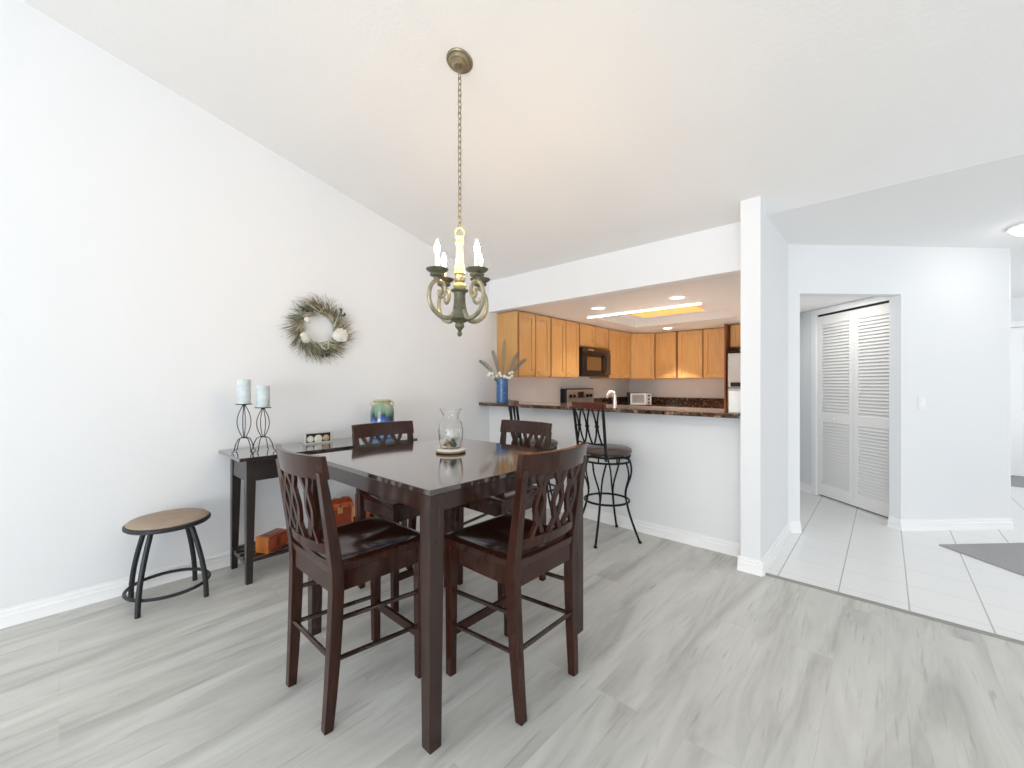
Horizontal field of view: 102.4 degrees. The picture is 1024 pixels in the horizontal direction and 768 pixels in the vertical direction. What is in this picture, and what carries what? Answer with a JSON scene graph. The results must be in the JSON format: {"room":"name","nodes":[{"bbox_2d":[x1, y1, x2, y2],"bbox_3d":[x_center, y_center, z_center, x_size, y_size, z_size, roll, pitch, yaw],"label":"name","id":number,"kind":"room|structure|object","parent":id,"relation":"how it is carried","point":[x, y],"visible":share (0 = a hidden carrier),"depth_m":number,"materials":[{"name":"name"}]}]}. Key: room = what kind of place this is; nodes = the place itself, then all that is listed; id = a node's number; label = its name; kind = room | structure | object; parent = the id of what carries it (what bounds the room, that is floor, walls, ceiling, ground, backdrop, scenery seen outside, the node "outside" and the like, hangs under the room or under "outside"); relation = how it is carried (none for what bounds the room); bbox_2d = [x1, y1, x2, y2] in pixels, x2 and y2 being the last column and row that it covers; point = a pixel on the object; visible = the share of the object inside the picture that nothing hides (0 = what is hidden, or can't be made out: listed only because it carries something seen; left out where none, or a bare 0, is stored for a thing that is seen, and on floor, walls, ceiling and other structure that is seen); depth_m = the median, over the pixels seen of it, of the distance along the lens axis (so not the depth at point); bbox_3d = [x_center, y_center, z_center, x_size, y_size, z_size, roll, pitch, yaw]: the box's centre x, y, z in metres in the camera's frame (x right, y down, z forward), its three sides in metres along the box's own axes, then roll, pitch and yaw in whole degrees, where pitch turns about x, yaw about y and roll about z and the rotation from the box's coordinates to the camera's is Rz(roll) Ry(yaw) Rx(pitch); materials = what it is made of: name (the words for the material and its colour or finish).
{"room":"dining room","nodes":[
{"label":"dining room","id":0,"kind":"room"},
{"bbox_2d":[0,0,628,608],"bbox_3d":[-1.889,-0.562,3.134,0.120,3.685,12.100,0,0,42],"label":"wall","id":1,"kind":"structure","parent":0,"point":[154,253],"depth_m":2.64,"materials":[{"name":"white paint"}]},
{"bbox_2d":[0,548,286,628],"bbox_3d":[-3.080,1.232,1.715,0.024,0.096,8.398,0,0,42],"label":"baseboard","id":2,"kind":"structure","parent":1,"relation":"attached to","point":[29,611],"depth_m":2.40,"materials":[{"name":"white"}]},
{"bbox_2d":[278,292,359,365],"bbox_3d":[-1.562,-0.451,3.341,0.117,0.609,0.693,0,0,42],"label":"wreath","id":3,"kind":"object","parent":1,"relation":"attached to","point":[340,335],"visible":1,"depth_m":3.32,"materials":[{"name":"green plant"}]},
{"bbox_2d":[497,311,549,376],"bbox_3d":[0.164,-0.463,5.024,0.376,0.755,0.612,0,0,42],"label":"upper cabinet","id":4,"kind":"object","parent":1,"relation":"attached to","point":[528,334],"visible":0.99,"depth_m":4.85,"materials":[{"name":"brown wood"}]},
{"bbox_2d":[530,317,578,377],"bbox_3d":[0.589,-0.463,5.492,0.376,0.755,0.648,0,0,42],"label":"upper cabinet","id":5,"kind":"object","parent":1,"relation":"attached to","point":[564,334],"visible":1,"depth_m":5.36,"materials":[{"name":"brown wood"}]},
{"bbox_2d":[579,323,607,349],"bbox_3d":[1.078,-0.680,6.031,0.376,0.320,0.790,0,0,42],"label":"upper cabinet","id":6,"kind":"object","parent":1,"relation":"attached to","point":[590,336],"visible":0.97,"depth_m":5.89,"materials":[{"name":"brown wood"}]},
{"bbox_2d":[579,347,610,376],"bbox_3d":[1.104,-0.307,6.008,0.444,0.405,0.756,0,0,42],"label":"microwave","id":7,"kind":"object","parent":6,"relation":"attached to","point":[593,362],"visible":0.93,"depth_m":5.82,"materials":[{"name":"black metal"}]},
{"bbox_2d":[589,329,629,378],"bbox_3d":[1.593,-0.463,6.598,0.376,0.755,0.720,0,0,42],"label":"upper cabinet","id":8,"kind":"object","parent":1,"relation":"attached to","point":[618,341],"visible":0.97,"depth_m":6.46,"materials":[{"name":"brown wood"}]},
{"bbox_2d":[630,333,654,378],"bbox_3d":[2.146,-0.463,7.024,0.622,0.755,0.654,0,0,42],"label":"upper cabinet","id":9,"kind":"object","parent":1,"relation":"attached to","point":[642,345],"visible":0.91,"depth_m":6.77,"materials":[{"name":"brown wood"}]},
{"bbox_2d":[0,507,1023,767],"bbox_3d":[-0.612,1.330,-0.491,6.745,0.100,8.550,0,0,42],"label":"floor","id":10,"kind":"structure","parent":0,"point":[688,658],"depth_m":1.76,"materials":[{"name":"grey laminate"}]},
{"bbox_2d":[122,508,210,618],"bbox_3d":[-2.060,1.035,2.469,0.410,0.490,0.410,0,0,42],"label":"stool","id":11,"kind":"object","parent":10,"relation":"on","point":[166,521],"visible":1,"depth_m":2.43,"materials":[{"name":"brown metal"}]},
{"bbox_2d":[218,435,416,584],"bbox_3d":[-1.422,0.870,3.175,0.495,0.820,1.300,0,0,42],"label":"console table","id":12,"kind":"object","parent":10,"relation":"on","point":[246,465],"visible":0.55,"depth_m":2.77,"materials":[{"name":"black wood"}]},
{"bbox_2d":[231,404,255,452],"bbox_3d":[-1.814,0.296,2.785,0.123,0.325,0.123,0,0,-23],"label":"candle holder","id":13,"kind":"object","parent":12,"relation":"on","point":[243,405],"visible":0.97,"depth_m":2.77,"materials":[{"name":"grey metal"}]},
{"bbox_2d":[237,379,250,403],"bbox_3d":[-1.814,0.050,2.785,0.080,0.168,0.080,0,0,42],"label":"pillar candle","id":14,"kind":"object","parent":13,"relation":"on","point":[243,385],"visible":1,"depth_m":2.75,"materials":[{"name":"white wax"}]},
{"bbox_2d":[250,407,275,452],"bbox_3d":[-1.710,0.309,2.825,0.123,0.300,0.123,0,0,37],"label":"candle holder","id":15,"kind":"object","parent":12,"relation":"on","point":[261,408],"visible":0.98,"depth_m":2.82,"materials":[{"name":"grey metal"}]},
{"bbox_2d":[256,386,269,406],"bbox_3d":[-1.710,0.084,2.825,0.081,0.151,0.081,0,0,42],"label":"pillar candle","id":16,"kind":"object","parent":15,"relation":"on","point":[262,392],"visible":0.98,"depth_m":2.79,"materials":[{"name":"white wax"}]},
{"bbox_2d":[255,528,287,553],"bbox_3d":[-1.651,1.077,2.837,0.103,0.109,0.181,0,0,14],"label":"wooden box","id":17,"kind":"object","parent":12,"relation":"on","point":[272,540],"visible":0.91,"depth_m":2.78,"materials":[{"name":"red paint"}]},
{"bbox_2d":[303,430,332,444],"bbox_3d":[-1.499,0.413,3.183,0.030,0.092,0.215,0,0,42],"label":"frame","id":18,"kind":"object","parent":12,"relation":"on","point":[317,437],"visible":1,"depth_m":3.17,"materials":[{"name":"white wood"}]},
{"bbox_2d":[332,496,353,525],"bbox_3d":[-1.375,1.012,3.209,0.215,0.240,0.178,0,0,-44],"label":"chest","id":19,"kind":"object","parent":12,"relation":"on","point":[343,507],"visible":0.45,"depth_m":3.18,"materials":[{"name":"red paint"}]},
{"bbox_2d":[355,493,375,520],"bbox_3d":[-1.183,1.012,3.382,0.125,0.239,0.168,0,0,42],"label":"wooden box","id":20,"kind":"object","parent":12,"relation":"on","point":[368,514],"visible":0.06,"depth_m":3.35,"materials":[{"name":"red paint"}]},
{"bbox_2d":[370,399,393,437],"bbox_3d":[-1.113,0.297,3.534,0.196,0.324,0.196,0,0,-28],"label":"jar","id":21,"kind":"object","parent":12,"relation":"on","point":[382,410],"visible":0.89,"depth_m":3.46,"materials":[{"name":"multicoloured ceramic"}]},
{"bbox_2d":[275,444,420,735],"bbox_3d":[-0.694,0.770,1.764,0.446,1.024,0.525,0,0,42],"label":"counter chair","id":22,"kind":"object","parent":10,"relation":"on","point":[340,558],"visible":0.99,"depth_m":1.64,"materials":[{"name":"brown wood"}]},
{"bbox_2d":[351,420,451,611],"bbox_3d":[-0.700,0.770,2.602,0.525,1.024,0.446,0,0,42],"label":"counter chair","id":23,"kind":"object","parent":10,"relation":"on","point":[397,512],"visible":0.29,"depth_m":2.56,"materials":[{"name":"brown wood"}]},
{"bbox_2d":[308,438,582,754],"bbox_3d":[-0.340,0.823,2.125,1.046,0.914,0.980,0,0,42],"label":"dining table","id":24,"kind":"object","parent":10,"relation":"on","point":[412,474],"visible":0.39,"depth_m":1.66,"materials":[{"name":"brown wood"}]},
{"bbox_2d":[436,447,465,453],"bbox_3d":[-0.328,0.354,2.205,0.160,0.024,0.160,0,0,42],"label":"wooden coaster","id":25,"kind":"object","parent":24,"relation":"on","point":[439,450],"visible":0.73,"depth_m":2.15,"materials":[{"name":"brown wood"}]},
{"bbox_2d":[438,408,462,448],"bbox_3d":[-0.328,0.237,2.205,0.132,0.210,0.132,0,0,42],"label":"glass vase","id":26,"kind":"object","parent":25,"relation":"on","point":[450,431],"visible":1,"depth_m":2.16,"materials":[{"name":"clear glass"}]},
{"bbox_2d":[455,420,551,599],"bbox_3d":[-0.047,0.770,2.678,0.446,1.024,0.525,0,0,42],"label":"counter chair","id":27,"kind":"object","parent":10,"relation":"on","point":[500,504],"visible":0.3,"depth_m":2.63,"materials":[{"name":"brown wood"}]},
{"bbox_2d":[444,442,587,725],"bbox_3d":[0.024,0.770,1.804,0.525,1.024,0.446,0,0,42],"label":"counter chair","id":28,"kind":"object","parent":10,"relation":"on","point":[512,550],"visible":1,"depth_m":1.69,"materials":[{"name":"brown wood"}]},
{"bbox_2d":[507,399,557,526],"bbox_3d":[0.185,0.713,3.831,0.490,1.134,0.462,0,0,9],"label":"bar stool","id":29,"kind":"object","parent":10,"relation":"on","point":[511,403],"visible":0.29,"depth_m":3.71,"materials":[{"name":"black metal"}]},
{"bbox_2d":[571,401,641,548],"bbox_3d":[0.763,0.713,3.416,0.490,1.134,0.462,0,0,-14],"label":"bar stool","id":30,"kind":"object","parent":10,"relation":"on","point":[605,451],"visible":0.91,"depth_m":3.31,"materials":[{"name":"black metal"}]},
{"bbox_2d":[765,573,1023,644],"bbox_3d":[3.103,1.277,1.498,3.820,0.006,0.040,0,0,42],"label":"trim","id":31,"kind":"structure","parent":10,"relation":"on","point":[766,574],"depth_m":2.31,"materials":[{"name":"grey metal"}]},
{"bbox_2d":[22,0,1023,297],"bbox_3d":[1.287,-1.825,1.600,6.885,1.240,14.300,0,0,42],"label":"ceiling","id":32,"kind":"structure","parent":0,"point":[589,128],"depth_m":2.32,"materials":[{"name":"white paint"}]},
{"bbox_2d":[426,48,489,336],"bbox_3d":[-0.274,-0.979,2.150,0.318,1.455,0.318,0,0,-2],"label":"chandelier","id":33,"kind":"object","parent":32,"relation":"hanging from","point":[459,60],"visible":1,"depth_m":2.12,"materials":[{"name":"brown"}]},
{"bbox_2d":[1007,222,1023,235],"bbox_3d":[3.943,-1.167,3.078,0.310,0.075,0.310,0,0,42],"label":"hall light","id":34,"kind":"object","parent":32,"relation":"attached to","point":[1017,229],"visible":1,"depth_m":3.11,"materials":[{"name":"white"}]},
{"bbox_2d":[489,222,740,543],"bbox_3d":[0.773,0.000,3.964,2.705,2.560,0.112,0,0,42],"label":"wall","id":35,"kind":"structure","parent":0,"point":[686,476],"depth_m":3.49,"materials":[{"name":"white paint"}]},
{"bbox_2d":[479,401,740,418],"bbox_3d":[0.812,0.228,4.007,2.703,0.035,0.575,0,0,42],"label":"countertop","id":36,"kind":"structure","parent":35,"relation":"on","point":[659,410],"depth_m":3.52,"materials":[{"name":"stone"}]},
{"bbox_2d":[496,379,507,402],"bbox_3d":[-0.110,0.075,4.639,0.133,0.269,0.132,0,0,42],"label":"vase","id":37,"kind":"object","parent":36,"relation":"on","point":[502,384],"visible":0.97,"depth_m":4.58,"materials":[{"name":"blue ceramic"}]},
{"bbox_2d":[478,360,495,375],"bbox_3d":[-0.250,-0.114,4.618,0.260,0.324,0.010,0,0,-8],"label":"frond","id":38,"kind":"object","parent":37,"relation":"in","point":[483,363],"visible":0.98,"depth_m":4.62,"materials":[{"name":"grey plant"}]},
{"bbox_2d":[492,350,499,375],"bbox_3d":[-0.174,-0.171,4.631,0.120,0.438,0.010,0,0,-6],"label":"frond","id":39,"kind":"object","parent":37,"relation":"in","point":[493,354],"visible":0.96,"depth_m":4.63,"materials":[{"name":"grey plant"}]},
{"bbox_2d":[501,338,505,372],"bbox_3d":[-0.093,-0.237,4.647,0.058,0.570,0.015,0,0,-12],"label":"frond","id":40,"kind":"object","parent":37,"relation":"in","point":[504,343],"visible":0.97,"depth_m":4.65,"materials":[{"name":"grey plant"}]},
{"bbox_2d":[506,352,518,375],"bbox_3d":[-0.010,-0.163,4.660,0.191,0.422,0.013,0,0,-11],"label":"frond","id":41,"kind":"object","parent":37,"relation":"in","point":[517,353],"visible":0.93,"depth_m":4.66,"materials":[{"name":"grey plant"}]},
{"bbox_2d":[509,358,525,376],"bbox_3d":[0.039,-0.125,4.674,0.283,0.346,0.013,0,0,-13],"label":"frond","id":42,"kind":"object","parent":37,"relation":"in","point":[523,360],"visible":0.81,"depth_m":4.68,"materials":[{"name":"grey plant"}]},
{"bbox_2d":[729,391,740,412],"bbox_3d":[1.667,0.131,3.025,0.104,0.158,0.124,0,0,42],"label":"carton","id":43,"kind":"object","parent":36,"relation":"on","point":[734,396],"visible":0.59,"depth_m":2.99,"materials":[{"name":"white"}]},
{"bbox_2d":[546,498,740,556],"bbox_3d":[0.733,1.232,3.908,2.689,0.096,0.024,0,0,42],"label":"baseboard","id":44,"kind":"structure","parent":35,"relation":"attached to","point":[686,537],"depth_m":3.40,"materials":[{"name":"white"}]},
{"bbox_2d":[498,274,869,332],"bbox_3d":[2.393,-0.918,4.922,3.814,0.144,3.495,0,0,42],"label":"ceiling","id":45,"kind":"structure","parent":0,"point":[720,297],"depth_m":4.55,"materials":[{"name":"white paint"}]},
{"bbox_2d":[590,306,605,309],"bbox_3d":[0.955,-0.841,4.563,0.170,0.010,0.170,0,0,42],"label":"recessed light","id":46,"kind":"object","parent":45,"relation":"in","point":[596,307],"visible":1,"depth_m":4.56,"materials":[{"name":"white"}]},
{"bbox_2d":[587,303,702,318],"bbox_3d":[1.476,-0.839,4.765,1.390,0.012,0.024,0,0,42],"label":"recessed light","id":47,"kind":"object","parent":45,"relation":"in","point":[699,303],"visible":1,"depth_m":4.68,"materials":[{"name":"white"}]},
{"bbox_2d":[631,305,703,316],"bbox_3d":[2.008,-0.942,5.335,0.800,0.025,0.380,0,0,42],"label":"ceiling light","id":48,"kind":"object","parent":45,"relation":"in","point":[693,308],"visible":0.93,"depth_m":5.27,"materials":[{"name":"yellow plastic"}]},
{"bbox_2d":[668,295,686,299],"bbox_3d":[1.605,-0.841,3.999,0.170,0.010,0.170,0,0,42],"label":"recessed light","id":49,"kind":"object","parent":45,"relation":"in","point":[675,297],"visible":1,"depth_m":4.00,"materials":[{"name":"white"}]},
{"bbox_2d":[629,350,740,397],"bbox_3d":[3.155,-0.020,6.631,2.645,2.600,0.120,0,0,42],"label":"wall","id":50,"kind":"structure","parent":0,"point":[683,388],"depth_m":6.87,"materials":[{"name":"white paint"}]},
{"bbox_2d":[655,331,676,378],"bbox_3d":[2.600,-0.463,6.798,0.364,0.755,0.376,0,0,42],"label":"upper cabinet","id":51,"kind":"object","parent":50,"relation":"attached to","point":[665,343],"visible":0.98,"depth_m":6.68,"materials":[{"name":"brown wood"}]},
{"bbox_2d":[695,388,699,395],"bbox_3d":[3.009,0.130,6.675,0.072,0.116,0.009,0,0,42],"label":"wall outlet","id":52,"kind":"object","parent":50,"relation":"attached to","point":[697,390],"visible":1,"depth_m":6.67,"materials":[{"name":"white plastic"}]},
{"bbox_2d":[677,327,723,378],"bbox_3d":[3.028,-0.463,6.410,0.788,0.755,0.376,0,0,42],"label":"upper cabinet","id":53,"kind":"object","parent":50,"relation":"attached to","point":[700,353],"visible":0.87,"depth_m":6.31,"materials":[{"name":"brown wood"}]},
{"bbox_2d":[730,324,740,349],"bbox_3d":[3.541,-0.680,5.795,0.735,0.320,0.596,0,0,42],"label":"upper cabinet","id":54,"kind":"object","parent":50,"relation":"attached to","point":[735,330],"visible":0.22,"depth_m":5.80,"materials":[{"name":"brown wood"}]},
{"bbox_2d":[741,196,787,560],"bbox_3d":[1.978,0.000,3.189,0.120,2.560,1.059,0,0,42],"label":"wall partition","id":55,"kind":"structure","parent":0,"point":[764,250],"depth_m":2.83,"materials":[{"name":"white paint"}]},
{"bbox_2d":[737,555,762,576],"bbox_3d":[1.613,1.232,2.788,0.152,0.096,0.024,0,0,42],"label":"baseboard","id":56,"kind":"structure","parent":55,"relation":"attached to","point":[745,564],"depth_m":2.79,"materials":[{"name":"white"}]},
{"bbox_2d":[761,522,790,575],"bbox_3d":[2.031,1.232,3.141,0.024,0.096,1.060,0,0,42],"label":"baseboard","id":57,"kind":"structure","parent":55,"relation":"attached to","point":[773,551],"depth_m":3.07,"materials":[{"name":"white"}]},
{"bbox_2d":[800,297,870,494],"bbox_3d":[3.588,0.200,4.434,0.100,2.160,1.440,0,0,-3],"label":"wall","id":58,"kind":"structure","parent":0,"point":[805,318],"depth_m":4.91,"materials":[{"name":"white paint"}]},
{"bbox_2d":[800,481,810,492],"bbox_3d":[3.500,1.232,4.985,0.024,0.096,0.330,0,0,-3],"label":"baseboard","id":59,"kind":"structure","parent":58,"relation":"attached to","point":[806,487],"depth_m":4.90,"materials":[{"name":"white"}]},
{"bbox_2d":[811,297,888,494],"bbox_3d":[3.538,0.214,4.278,0.016,2.132,1.075,0,0,-3],"label":"trim","id":60,"kind":"structure","parent":58,"relation":"attached to","point":[872,300],"depth_m":4.75,"materials":[{"name":"white"}]},
{"bbox_2d":[818,303,888,516],"bbox_3d":[3.547,0.248,4.277,0.066,2.036,0.942,0,0,-3],"label":"door","id":61,"kind":"structure","parent":58,"relation":"in","point":[853,345],"depth_m":4.27,"materials":[{"name":"white paint"}]},
{"bbox_2d":[818,300,888,316],"bbox_3d":[3.597,-0.783,4.280,0.078,0.023,0.948,0,0,-3],"label":"trim","id":62,"kind":"structure","parent":58,"relation":"attached to","point":[883,302],"depth_m":4.26,"materials":[{"name":"black"}]},
{"bbox_2d":[822,495,887,517],"bbox_3d":[3.601,1.274,4.280,0.050,0.011,0.948,0,0,-3],"label":"trim","id":63,"kind":"structure","parent":58,"relation":"attached to","point":[822,495],"depth_m":4.22,"materials":[{"name":"black"}]},
{"bbox_2d":[767,476,1023,640],"bbox_3d":[4.042,1.329,4.634,6.745,0.101,5.905,0,0,42],"label":"floor tile","id":64,"kind":"structure","parent":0,"point":[841,547],"depth_m":2.88,"materials":[{"name":"white tile"}]},
{"bbox_2d":[560,388,593,402],"bbox_3d":[1.174,0.672,5.944,0.630,1.215,0.754,0,0,42],"label":"range","id":65,"kind":"object","parent":64,"relation":"on","point":[567,395],"visible":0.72,"depth_m":6.01,"materials":[{"name":"silver metal"}]},
{"bbox_2d":[724,324,738,408],"bbox_3d":[3.215,0.220,6.008,0.020,2.120,0.718,0,0,42],"label":"panel","id":66,"kind":"object","parent":64,"relation":"on","point":[727,349],"visible":0.24,"depth_m":5.76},
{"bbox_2d":[728,351,740,408],"bbox_3d":[3.475,0.409,5.695,0.700,1.702,0.815,0,0,42],"label":"refrigerator","id":67,"kind":"object","parent":64,"relation":"on","point":[734,358],"visible":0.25,"depth_m":5.59,"materials":[{"name":"silver metal"}]},
{"bbox_2d":[939,543,1023,575],"bbox_3d":[3.973,1.274,2.908,1.150,0.009,0.760,0,0,-3],"label":"floor mat","id":68,"kind":"object","parent":64,"relation":"on","point":[1008,556],"visible":1,"depth_m":3.08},
{"bbox_2d":[1011,476,1023,487],"bbox_3d":[6.652,1.274,5.340,0.830,0.010,0.850,0,0,42],"label":"door mat","id":69,"kind":"object","parent":64,"relation":"on","point":[1016,481],"visible":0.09,"depth_m":5.35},
{"bbox_3d":[1.057,0.845,4.213,1.900,0.870,0.619,0,0,42],"label":"cabinet","id":70,"kind":"object","parent":64,"relation":"on","visible":0},
{"bbox_3d":[0.917,0.390,4.349,2.390,0.037,0.648,0,0,42],"label":"countertop","id":71,"kind":"structure","parent":70,"relation":"on","visible":0},
{"bbox_2d":[606,391,616,404],"bbox_3d":[1.062,0.220,4.229,0.193,0.303,0.061,0,0,-7],"label":"faucet","id":72,"kind":"object","parent":71,"relation":"on","point":[613,393],"visible":0.46,"depth_m":4.22,"materials":[{"name":"silver metal"}]},
{"bbox_3d":[2.583,0.845,6.650,1.768,0.870,0.616,0,0,42],"label":"base cabinet","id":73,"kind":"object","parent":64,"relation":"on","visible":0},
{"bbox_2d":[594,397,723,408],"bbox_3d":[2.321,0.317,6.361,1.773,0.184,1.395,0,0,42],"label":"countertop","id":74,"kind":"structure","parent":73,"relation":"on","point":[718,403],"depth_m":6.79,"materials":[{"name":"stone"}]},
{"bbox_2d":[626,392,651,405],"bbox_3d":[2.146,0.258,6.966,0.388,0.228,0.276,0,0,12],"label":"toaster oven","id":75,"kind":"object","parent":74,"relation":"on","point":[632,398],"visible":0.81,"depth_m":6.85,"materials":[{"name":"white metal"}]},
{"bbox_2d":[788,244,1008,520],"bbox_3d":[3.386,0.030,3.650,2.066,2.500,0.107,0,0,-3],"label":"wall","id":76,"kind":"structure","parent":0,"point":[949,306],"depth_m":3.62,"materials":[{"name":"white paint"}]},
{"bbox_2d":[788,521,801,532],"bbox_3d":[2.423,1.232,3.538,0.132,0.096,0.024,0,0,-3],"label":"baseboard","id":77,"kind":"structure","parent":76,"relation":"attached to","point":[795,526],"depth_m":3.54,"materials":[{"name":"white"}]},
{"bbox_2d":[887,516,899,529],"bbox_3d":[3.389,1.232,3.650,0.024,0.096,0.107,0,0,-3],"label":"baseboard","id":78,"kind":"object","parent":76,"relation":"attached to","point":[893,522],"visible":1,"depth_m":3.65,"materials":[{"name":"white"}]},
{"bbox_2d":[918,396,925,408],"bbox_3d":[3.593,0.165,3.601,0.072,0.116,0.011,0,0,-3],"label":"light switch","id":79,"kind":"object","parent":76,"relation":"attached to","point":[921,399],"visible":1,"depth_m":3.60,"materials":[{"name":"white plastic"}]},
{"bbox_2d":[900,518,1013,530],"bbox_3d":[3.908,1.232,3.610,1.038,0.096,0.024,0,0,-3],"label":"baseboard","id":80,"kind":"structure","parent":76,"relation":"attached to","point":[955,523],"depth_m":3.61,"materials":[{"name":"white"}]},
{"bbox_2d":[1009,248,1010,518],"bbox_3d":[5.490,0.030,4.915,0.121,2.500,3.340,0,0,42],"label":"wall","id":81,"kind":"structure","parent":0,"point":[1009,248],"depth_m":3.64,"materials":[{"name":"white paint"}]},
{"bbox_2d":[1011,297,1023,476],"bbox_3d":[7.463,0.030,5.393,2.600,2.500,0.120,0,0,42],"label":"wall","id":82,"kind":"structure","parent":0,"point":[1017,303],"depth_m":5.71,"materials":[{"name":"white paint"}]},
{"bbox_2d":[1011,321,1023,475],"bbox_3d":[6.997,0.205,5.698,1.100,2.150,0.055,0,0,42],"label":"door","id":83,"kind":"structure","parent":82,"relation":"in","point":[1017,334],"depth_m":5.68,"materials":[{"name":"white wood"}]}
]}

